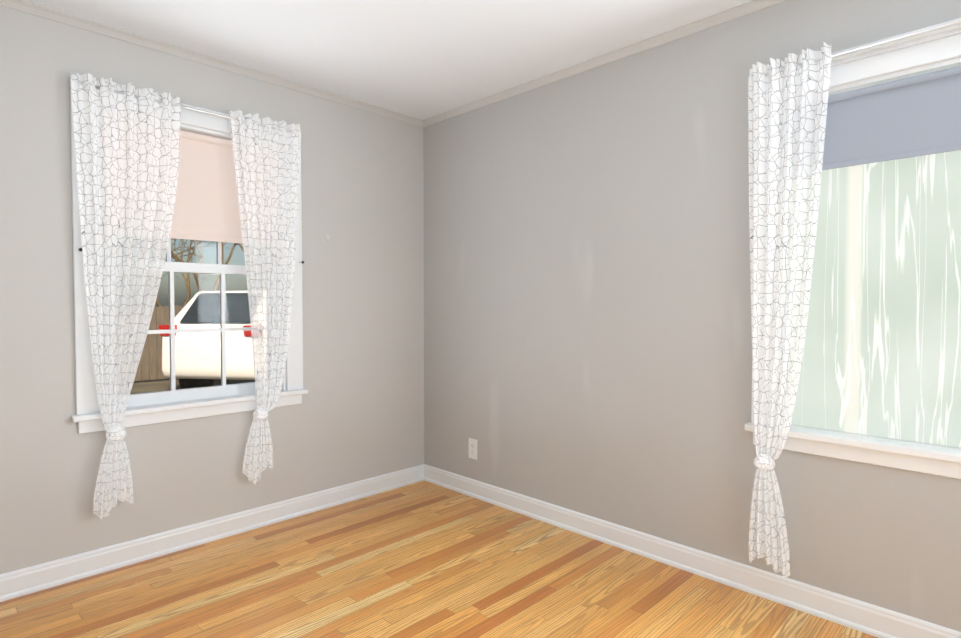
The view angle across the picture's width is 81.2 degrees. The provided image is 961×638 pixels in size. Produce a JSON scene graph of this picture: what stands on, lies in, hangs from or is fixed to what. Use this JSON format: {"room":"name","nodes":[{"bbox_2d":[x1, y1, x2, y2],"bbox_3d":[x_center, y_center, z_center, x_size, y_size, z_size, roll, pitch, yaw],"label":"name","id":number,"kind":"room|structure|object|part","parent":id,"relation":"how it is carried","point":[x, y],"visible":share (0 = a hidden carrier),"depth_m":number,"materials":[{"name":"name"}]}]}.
{"room":"empty bedroom","nodes":[
{"label":"empty bedroom","id":0,"kind":"room"},
{"bbox_2d":[0,5,423,573],"bbox_3d":[-1.469,-0.090,2.889,0.200,2.440,3.270,2,2,45],"label":"wall","id":1,"kind":"structure","parent":0,"point":[357,414],"depth_m":2.81,"materials":[{"name":"grey paint"}]},
{"bbox_2d":[70,77,307,433],"bbox_3d":[-1.427,-0.278,2.843,0.217,1.541,1.099,2,2,45],"label":"window","id":2,"kind":"structure","parent":1,"relation":"in","point":[87,417],"depth_m":2.79,"materials":[{"name":"white wood"}]},
{"bbox_2d":[71,73,180,518],"bbox_3d":[-1.577,-0.086,2.540,0.088,1.927,0.426,2,2,45],"label":"window curtain","id":3,"kind":"object","parent":2,"relation":"hanging from","point":[127,148],"visible":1,"depth_m":2.51,"materials":[{"name":"white fabric"}]},
{"bbox_3d":[-1.376,-1.017,2.755,0.048,0.032,1.003,2,2,45],"label":"left window curtain rail","id":4,"kind":"part","parent":2,"relation":"part of","materials":[{"name":"white metal"}]},
{"bbox_3d":[-1.452,-0.266,2.869,0.094,1.348,0.845,2,2,45],"label":"left window sash","id":5,"kind":"part","parent":2,"relation":"part of","materials":[{"name":"white wood"}]},
{"bbox_2d":[170,130,242,243],"bbox_3d":[-1.420,-0.665,2.826,0.037,0.532,0.815,2,2,45],"label":"window blind","id":6,"kind":"object","parent":2,"relation":"attached to","point":[206,207],"visible":0.25,"depth_m":2.86,"materials":[{"name":"fabric"}]},
{"bbox_2d":[228,110,300,484],"bbox_3d":[-1.126,-0.097,2.993,0.093,1.930,0.387,2,2,45],"label":"window curtain","id":7,"kind":"object","parent":2,"relation":"hanging from","point":[266,160],"visible":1,"depth_m":2.98,"materials":[{"name":"white fabric"}]},
{"bbox_2d":[0,0,423,126],"bbox_3d":[-1.384,-1.291,2.780,0.031,0.034,2.760,2,2,45],"label":"crown molding","id":8,"kind":"structure","parent":1,"relation":"attached to","point":[20,5],"depth_m":2.74,"materials":[{"name":"grey paint"}]},
{"bbox_2d":[0,464,423,601],"bbox_3d":[-1.398,1.079,2.834,0.022,0.105,2.790,2,2,45],"label":"baseboard","id":9,"kind":"structure","parent":1,"relation":"attached to","point":[17,583],"depth_m":2.77,"materials":[{"name":"white wood"}]},
{"bbox_2d":[23,0,752,119],"bbox_3d":[0.128,-1.328,1.271,4.700,0.120,3.270,2,2,45],"label":"ceiling","id":10,"kind":"structure","parent":0,"point":[422,59],"depth_m":2.58,"materials":[{"name":"white paint"}]},
{"bbox_2d":[0,480,877,637],"bbox_3d":[0.128,1.231,1.339,4.700,0.120,3.270,2,2,45],"label":"floor","id":11,"kind":"structure","parent":0,"point":[423,559],"depth_m":2.36,"materials":[{"name":"brown wood"}]},
{"bbox_2d":[423,0,960,631],"bbox_3d":[1.280,-0.076,2.324,4.500,2.440,0.200,2,2,45],"label":"wall","id":12,"kind":"structure","parent":0,"point":[587,302],"depth_m":2.68,"materials":[{"name":"grey paint"}]},
{"bbox_2d":[469,438,476,459],"bbox_3d":[-0.049,0.816,3.519,0.074,0.124,0.009,2,2,45],"label":"electrical outlet","id":13,"kind":"object","parent":12,"relation":"attached to","point":[472,448],"visible":1,"depth_m":3.51,"materials":[{"name":"white plastic"}]},
{"bbox_2d":[424,0,787,126],"bbox_3d":[1.128,-1.278,2.280,4.300,0.034,0.031,2,2,45],"label":"crown molding","id":14,"kind":"structure","parent":12,"relation":"attached to","point":[750,7],"depth_m":2.73,"materials":[{"name":"grey paint"}]},
{"bbox_2d":[424,464,960,637],"bbox_3d":[1.131,1.092,2.347,4.300,0.105,0.022,2,2,45],"label":"baseboard","id":15,"kind":"structure","parent":12,"relation":"attached to","point":[863,617],"depth_m":2.45,"materials":[{"name":"white wood"}]},
{"bbox_2d":[744,18,960,478],"bbox_3d":[1.758,-0.219,1.752,1.724,1.510,0.234,2,2,45],"label":"window","id":16,"kind":"structure","parent":12,"relation":"in","point":[929,52],"depth_m":1.98,"materials":[{"name":"white wood"}]},
{"bbox_2d":[748,42,831,577],"bbox_3d":[1.172,0.001,2.165,0.290,2.005,0.092,2,2,45],"label":"window curtain","id":17,"kind":"object","parent":16,"relation":"hanging from","point":[787,112],"visible":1,"depth_m":2.18,"materials":[{"name":"white fabric"}]},
{"bbox_3d":[1.699,-0.951,1.672,1.588,0.032,0.065,2,2,45],"label":"right window curtain rail","id":18,"kind":"part","parent":16,"relation":"part of","materials":[{"name":"white metal"}]},
{"bbox_2d":[791,150,960,447],"bbox_3d":[1.772,-0.203,1.765,1.456,1.292,0.020,2,2,45],"label":"window pane","id":19,"kind":"object","parent":16,"relation":"attached to","point":[882,352],"visible":0.73,"depth_m":2.05,"materials":[{"name":"glass"}]},
{"bbox_2d":[822,66,960,169],"bbox_3d":[1.746,-0.701,1.726,1.440,0.276,0.028,2,2,45],"label":"window blind","id":20,"kind":"object","parent":16,"relation":"attached to","point":[915,116],"visible":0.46,"depth_m":2.00,"materials":[{"name":"fabric"}]},
{"label":"outside","id":21,"kind":"structure","parent":0,"visible":0},
{"bbox_2d":[130,337,254,393],"bbox_3d":[-16.453,1.232,19.810,44.750,0.200,60.000,2,2,45],"label":"ground","id":22,"kind":"structure","parent":21,"point":[148,386],"depth_m":11.56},
{"bbox_2d":[134,305,184,380],"bbox_3d":[-7.785,0.508,11.245,0.110,1.700,18.076,2,2,45],"label":"fence","id":23,"kind":"object","parent":22,"relation":"on","point":[161,317],"depth_m":11.99,"materials":[{"name":"brown wood"}]},
{"bbox_2d":[156,238,200,306],"bbox_3d":[-7.904,-0.928,13.805,2.836,4.447,3.184,2,2,45],"label":"tree","id":24,"kind":"object","parent":22,"relation":"on","point":[187,280],"depth_m":14.01,"materials":[{"name":"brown plant"}]},
{"bbox_2d":[161,241,239,291],"bbox_3d":[-8.744,-1.721,17.242,5.684,5.865,5.529,2,2,45],"label":"tree","id":25,"kind":"object","parent":22,"relation":"on","point":[217,280],"depth_m":16.75,"materials":[{"name":"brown plant"}]},
{"bbox_2d":[171,241,232,285],"bbox_3d":[-8.945,-1.417,13.711,4.428,5.423,5.764,2,2,45],"label":"tree","id":26,"kind":"object","parent":22,"relation":"on","point":[205,278],"depth_m":15.60,"materials":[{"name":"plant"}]},
{"bbox_2d":[158,290,254,388],"bbox_3d":[-4.276,0.417,11.707,1.894,2.018,4.620,0,2,8],"label":"car","id":27,"kind":"object","parent":22,"relation":"on","point":[200,303],"depth_m":9.56,"materials":[{"name":"white paint"}]}
]}

